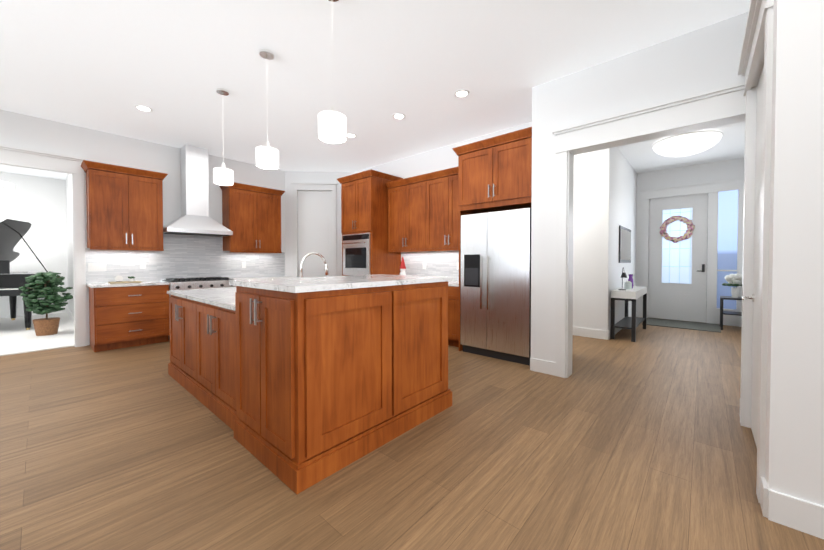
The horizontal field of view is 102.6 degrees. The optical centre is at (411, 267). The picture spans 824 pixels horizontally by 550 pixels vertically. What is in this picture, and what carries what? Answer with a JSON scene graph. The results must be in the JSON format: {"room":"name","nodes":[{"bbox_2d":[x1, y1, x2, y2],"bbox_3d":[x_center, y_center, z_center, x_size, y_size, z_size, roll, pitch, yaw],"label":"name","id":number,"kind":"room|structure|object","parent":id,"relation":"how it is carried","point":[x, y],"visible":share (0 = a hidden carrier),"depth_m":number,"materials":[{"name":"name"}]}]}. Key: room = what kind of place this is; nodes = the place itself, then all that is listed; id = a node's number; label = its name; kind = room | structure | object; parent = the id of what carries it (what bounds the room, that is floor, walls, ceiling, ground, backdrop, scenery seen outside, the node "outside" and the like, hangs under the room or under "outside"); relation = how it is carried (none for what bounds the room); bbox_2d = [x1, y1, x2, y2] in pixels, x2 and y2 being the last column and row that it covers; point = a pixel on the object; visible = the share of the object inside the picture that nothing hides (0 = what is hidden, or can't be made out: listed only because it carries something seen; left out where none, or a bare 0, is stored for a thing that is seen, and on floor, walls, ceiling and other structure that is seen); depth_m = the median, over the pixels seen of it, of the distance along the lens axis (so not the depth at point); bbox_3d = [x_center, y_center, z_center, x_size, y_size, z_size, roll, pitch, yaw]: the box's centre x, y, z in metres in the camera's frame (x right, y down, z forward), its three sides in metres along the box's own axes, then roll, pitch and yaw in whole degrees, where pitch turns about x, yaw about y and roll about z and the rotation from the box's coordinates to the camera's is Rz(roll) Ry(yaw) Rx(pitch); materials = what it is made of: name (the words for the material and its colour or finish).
{"room":"kitchen","nodes":[
{"label":"kitchen","id":0,"kind":"room"},
{"bbox_2d":[0,0,749,179],"bbox_3d":[-0.618,-1.975,3.096,19.000,0.100,18.000,1,1,41],"label":"ceiling","id":1,"kind":"structure","parent":0,"point":[108,65],"depth_m":3.15,"materials":[{"name":"white paint"}]},
{"bbox_2d":[135,105,152,111],"bbox_3d":[-3.269,-1.936,4.023,0.168,0.008,0.168,1,1,32],"label":"recessed light","id":2,"kind":"object","parent":1,"relation":"in","point":[143,108],"depth_m":4.01,"materials":[{"name":"white paint"}]},
{"bbox_2d":[213,87,233,185],"bbox_3d":[-2.066,-1.424,3.611,0.200,1.017,0.200,1,1,41],"label":"pendant light","id":3,"kind":"object","parent":1,"relation":"hanging from","point":[222,175],"visible":1,"depth_m":3.56,"materials":[{"name":"white glass"}]},
{"bbox_2d":[255,48,278,169],"bbox_3d":[-1.300,-1.413,2.960,0.200,1.017,0.200,1,1,41],"label":"pendant light","id":4,"kind":"object","parent":1,"relation":"hanging from","point":[267,156],"visible":1,"depth_m":2.91,"materials":[{"name":"white glass"}]},
{"bbox_2d":[318,0,346,143],"bbox_3d":[-0.553,-1.401,2.288,0.200,1.017,0.200,1,1,41],"label":"pendant light","id":5,"kind":"object","parent":1,"relation":"hanging from","point":[331,125],"visible":1,"depth_m":2.23,"materials":[{"name":"white glass"}]},
{"bbox_2d":[346,133,356,137],"bbox_3d":[-0.906,-1.951,4.885,0.168,0.008,0.168,1,1,32],"label":"recessed light","id":6,"kind":"object","parent":1,"relation":"in","point":[350,135],"depth_m":4.87,"materials":[{"name":"white paint"}]},
{"bbox_2d":[392,113,405,118],"bbox_3d":[-0.168,-1.940,4.241,0.168,0.008,0.168,0,1,-4],"label":"recessed light","id":7,"kind":"object","parent":1,"relation":"in","point":[398,115],"depth_m":4.23,"materials":[{"name":"white paint"}]},
{"bbox_2d":[454,90,469,97],"bbox_3d":[0.555,-1.930,3.670,0.168,0.008,0.168,0,1,-4],"label":"recessed light","id":8,"kind":"object","parent":1,"relation":"in","point":[461,93],"depth_m":3.66,"materials":[{"name":"white paint"}]},
{"bbox_2d":[652,130,722,156],"bbox_3d":[4.185,-1.842,5.048,0.840,0.229,0.840,1,1,41],"label":"light","id":9,"kind":"object","parent":1,"relation":"attached to","point":[686,144],"visible":1,"depth_m":4.84,"materials":[{"name":"white glass"}]},
{"bbox_2d":[0,317,823,549],"bbox_3d":[-0.618,1.175,3.150,19.000,0.100,18.000,1,1,41],"label":"floor","id":10,"kind":"structure","parent":0,"point":[644,441],"depth_m":1.90,"materials":[{"name":"brown wood"}]},
{"bbox_2d":[0,313,74,355],"bbox_3d":[-7.924,1.100,4.264,4.370,0.012,5.000,1,1,41],"label":"carpet floor","id":11,"kind":"structure","parent":10,"relation":"on","point":[16,337],"depth_m":5.08,"materials":[{"name":"white carpet"}]},
{"bbox_2d":[0,219,51,329],"bbox_3d":[-7.585,0.134,5.876,2.341,1.890,1.617,1,1,41],"label":"grand piano","id":12,"kind":"object","parent":11,"relation":"on","point":[13,233],"visible":0.62,"depth_m":5.71,"materials":[{"name":"black wood"}]},
{"bbox_2d":[19,271,72,335],"bbox_3d":[-5.848,0.571,5.290,0.577,1.010,0.575,1,1,41],"label":"potted tree","id":13,"kind":"object","parent":11,"relation":"on","point":[41,282],"visible":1,"depth_m":5.20,"materials":[{"name":"green plant"}]},
{"bbox_2d":[89,284,169,351],"bbox_3d":[-4.042,0.675,4.734,0.642,0.846,0.794,1,1,41],"label":"base cabinet","id":14,"kind":"object","parent":10,"relation":"on","point":[123,315],"depth_m":4.49,"materials":[{"name":"brown wood"}]},
{"bbox_2d":[86,281,169,287],"bbox_3d":[-4.048,0.238,4.717,0.648,0.030,0.824,1,1,41],"label":"countertop","id":15,"kind":"structure","parent":14,"relation":"on","point":[142,282],"depth_m":4.60,"materials":[{"name":"white stone"}]},
{"bbox_2d":[108,276,140,283],"bbox_3d":[-4.137,0.170,4.753,0.220,0.104,0.330,1,1,41],"label":"tray","id":16,"kind":"object","parent":15,"relation":"on","point":[118,279],"visible":0.98,"depth_m":4.76,"materials":[{"name":"beige wood"}]},
{"bbox_2d":[234,276,294,279],"bbox_3d":[-2.775,0.213,6.158,0.648,0.030,1.162,1,1,41],"label":"countertop","id":17,"kind":"structure","parent":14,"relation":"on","point":[283,276],"depth_m":5.98,"materials":[{"name":"white stone"}]},
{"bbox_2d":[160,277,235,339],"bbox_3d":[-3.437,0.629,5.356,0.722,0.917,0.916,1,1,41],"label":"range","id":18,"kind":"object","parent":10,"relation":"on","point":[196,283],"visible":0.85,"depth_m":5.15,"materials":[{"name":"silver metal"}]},
{"bbox_2d":[167,276,452,493],"bbox_3d":[-1.135,0.616,3.045,2.660,1.023,1.418,1,1,41],"label":"kitchen island","id":19,"kind":"object","parent":10,"relation":"on","point":[297,385],"depth_m":2.04,"materials":[{"name":"brown wood"}]},
{"bbox_2d":[300,252,328,276],"bbox_3d":[-0.926,0.051,3.184,0.121,0.394,0.326,1,1,41],"label":"faucet","id":20,"kind":"object","parent":19,"relation":"on","point":[324,260],"visible":0.54,"depth_m":3.20,"materials":[{"name":"silver metal"}]},
{"bbox_2d":[229,274,442,289],"bbox_3d":[-0.448,0.098,2.456,0.868,0.033,1.388,1,1,41],"label":"island countertop","id":21,"kind":"structure","parent":19,"relation":"on","point":[375,279],"depth_m":2.17,"materials":[{"name":"white stone"}]},
{"bbox_2d":[337,169,402,275],"bbox_3d":[-0.770,-0.267,5.998,0.934,2.687,0.779,1,1,41],"label":"tall cabinet","id":22,"kind":"object","parent":10,"relation":"on","point":[364,214],"visible":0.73,"depth_m":5.68,"materials":[{"name":"brown wood"}]},
{"bbox_2d":[448,285,458,346],"bbox_3d":[0.687,0.674,4.811,0.497,0.846,0.652,1,1,41],"label":"base cabinet","id":23,"kind":"object","parent":10,"relation":"on","point":[453,313],"depth_m":4.50,"materials":[{"name":"brown wood"}]},
{"bbox_2d":[448,281,458,284],"bbox_3d":[0.229,0.229,5.206,1.716,0.030,0.658,1,1,41],"label":"countertop","id":24,"kind":"structure","parent":23,"relation":"on","point":[449,282],"depth_m":4.71,"materials":[{"name":"white stone"}]},
{"bbox_2d":[399,257,405,274],"bbox_3d":[-0.156,0.012,5.617,0.120,0.389,0.120,1,1,41],"label":"decorative figurine","id":25,"kind":"object","parent":24,"relation":"on","point":[402,268],"visible":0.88,"depth_m":5.58,"materials":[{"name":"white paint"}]},
{"bbox_2d":[452,127,531,350],"bbox_3d":[1.183,-0.212,4.237,1.034,2.637,0.834,1,1,41],"label":"tall cabinet","id":26,"kind":"object","parent":10,"relation":"on","point":[494,174],"visible":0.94,"depth_m":3.92,"materials":[{"name":"brown wood"}]},
{"bbox_2d":[460,208,530,364],"bbox_3d":[1.192,0.216,4.243,0.914,1.780,0.780,1,1,41],"label":"fridge","id":27,"kind":"object","parent":10,"relation":"on","point":[496,285],"visible":0.85,"depth_m":3.96,"materials":[{"name":"grey metal"}]},
{"bbox_2d":[610,286,646,341],"bbox_3d":[3.570,0.717,5.407,0.320,0.740,1.260,1,1,41],"label":"console table","id":28,"kind":"object","parent":10,"relation":"on","point":[633,322],"visible":0.98,"depth_m":5.03,"materials":[{"name":"white paint"}]},
{"bbox_2d":[618,267,626,289],"bbox_3d":[3.287,0.174,5.138,0.100,0.352,0.235,1,1,41],"label":"table lamp","id":29,"kind":"object","parent":28,"relation":"on","point":[623,275],"visible":1,"depth_m":5.10,"materials":[{"name":"grey metal"}]},
{"bbox_2d":[624,281,631,288],"bbox_3d":[3.444,0.283,5.257,0.100,0.130,0.100,1,1,41],"label":"glass jar","id":30,"kind":"object","parent":28,"relation":"on","point":[627,284],"visible":1,"depth_m":5.22,"materials":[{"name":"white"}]},
{"bbox_2d":[628,274,633,287],"bbox_3d":[3.603,0.230,5.436,0.084,0.230,0.084,1,1,41],"label":"vase","id":31,"kind":"object","parent":28,"relation":"on","point":[631,278],"visible":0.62,"depth_m":5.41,"materials":[{"name":"purple glass"}]},
{"bbox_2d":[642,318,720,332],"bbox_3d":[5.028,1.067,6.180,1.090,0.012,0.920,1,1,41],"label":"doormat","id":32,"kind":"object","parent":10,"relation":"on","point":[709,327],"visible":0.93,"depth_m":6.13,"materials":[{"name":"grey fabric"}]},
{"bbox_2d":[720,296,741,329],"bbox_3d":[5.593,0.801,5.743,0.330,0.560,0.400,1,1,41],"label":"side table","id":33,"kind":"object","parent":10,"relation":"on","point":[722,312],"visible":0.54,"depth_m":5.70,"materials":[{"name":"black metal"}]},
{"bbox_2d":[722,273,741,297],"bbox_3d":[5.588,0.310,5.708,0.332,0.420,0.328,1,1,41],"label":"flower vase","id":34,"kind":"object","parent":33,"relation":"on","point":[735,280],"visible":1,"depth_m":5.67,"materials":[{"name":"white paint"}]},
{"bbox_2d":[0,0,823,505],"bbox_3d":[-1.036,-0.380,1.931,18.050,3.050,15.660,1,1,41],"label":"wall","id":35,"kind":"structure","parent":0,"point":[610,184],"depth_m":3.47,"materials":[{"name":"white paint"}]},
{"bbox_2d":[88,263,105,270],"bbox_3d":[-4.486,-0.002,4.704,0.005,0.115,0.190,1,1,41],"label":"electrical outlet plate","id":36,"kind":"object","parent":35,"relation":"attached to","point":[96,266],"depth_m":4.70,"materials":[{"name":"white plastic"}]},
{"bbox_2d":[81,160,167,250],"bbox_3d":[-4.137,-0.828,4.785,0.399,1.165,0.907,1,1,41],"label":"upper cabinet","id":37,"kind":"object","parent":35,"relation":"attached to","point":[124,208],"visible":1,"depth_m":4.64,"materials":[{"name":"brown wood"}]},
{"bbox_2d":[140,261,145,268],"bbox_3d":[-4.149,-0.038,5.086,0.005,0.115,0.075,1,1,41],"label":"electrical outlet plate","id":38,"kind":"object","parent":35,"relation":"attached to","point":[142,263],"depth_m":5.08,"materials":[{"name":"white plastic"}]},
{"bbox_2d":[163,144,232,236],"bbox_3d":[-3.525,-1.250,5.402,0.493,1.423,0.914,1,1,41],"label":"range hood","id":39,"kind":"object","parent":35,"relation":"attached to","point":[194,219],"visible":0.92,"depth_m":5.34,"materials":[{"name":"silver metal"}]},
{"bbox_2d":[219,182,284,252],"bbox_3d":[-2.944,-0.871,6.135,0.399,1.205,1.036,1,1,41],"label":"upper cabinet","id":40,"kind":"object","parent":35,"relation":"attached to","point":[251,217],"visible":0.98,"depth_m":5.97,"materials":[{"name":"brown wood"}]},
{"bbox_2d":[298,191,331,276],"bbox_3d":[-2.028,-0.270,6.915,0.525,2.649,0.537,1,1,41],"label":"pantry door","id":41,"kind":"structure","parent":35,"relation":"in","point":[314,221],"depth_m":6.89,"materials":[{"name":"white paint"}]},
{"bbox_2d":[385,175,420,250],"bbox_3d":[0.037,-0.865,5.564,0.921,1.152,0.347,1,1,41],"label":"upper cabinet","id":42,"kind":"object","parent":35,"relation":"attached to","point":[404,196],"depth_m":5.46,"materials":[{"name":"brown wood"}]},
{"bbox_2d":[0,0,823,538],"bbox_3d":[-1.330,-0.295,3.753,14.900,2.820,13.000,1,1,41],"label":"trim","id":43,"kind":"structure","parent":35,"relation":"attached to","point":[726,104],"depth_m":3.10,"materials":[{"name":"white paint"}]},
{"bbox_2d":[421,167,465,250],"bbox_3d":[0.630,-0.856,5.040,0.921,1.152,0.347,1,1,41],"label":"upper cabinet","id":44,"kind":"object","parent":35,"relation":"attached to","point":[423,212],"depth_m":4.99,"materials":[{"name":"brown wood"}]},
{"bbox_2d":[619,225,630,262],"bbox_3d":[3.862,-0.398,5.971,0.025,0.630,1.100,1,1,41],"label":"mirror","id":45,"kind":"object","parent":35,"relation":"attached to","point":[624,245],"visible":1,"depth_m":5.84,"materials":[{"name":"silver mirror"}]},
{"bbox_2d":[648,193,707,322],"bbox_3d":[5.306,-0.185,6.618,0.912,2.489,0.114,1,1,41],"label":"front door","id":46,"kind":"structure","parent":35,"relation":"in","point":[677,285],"depth_m":6.60,"materials":[{"name":"white paint"}]},
{"bbox_2d":[660,216,694,242],"bbox_3d":[5.254,-0.758,6.549,0.552,0.548,0.138,1,1,41],"label":"wreath","id":47,"kind":"object","parent":46,"relation":"hanging from","point":[670,220],"visible":1,"depth_m":6.51,"materials":[{"name":"plant"}]},
{"bbox_2d":[717,190,737,308],"bbox_3d":[5.877,-0.326,6.151,0.264,2.195,0.035,1,1,41],"label":"sidelight window","id":48,"kind":"structure","parent":35,"relation":"in","point":[727,231],"depth_m":6.15,"materials":[{"name":"clear glass"}]},
{"bbox_2d":[742,65,763,446],"bbox_3d":[2.088,-0.056,1.980,0.113,2.389,0.912,1,1,41],"label":"door","id":49,"kind":"structure","parent":35,"relation":"in","point":[755,297],"depth_m":2.15,"materials":[{"name":"white paint"}]}
]}

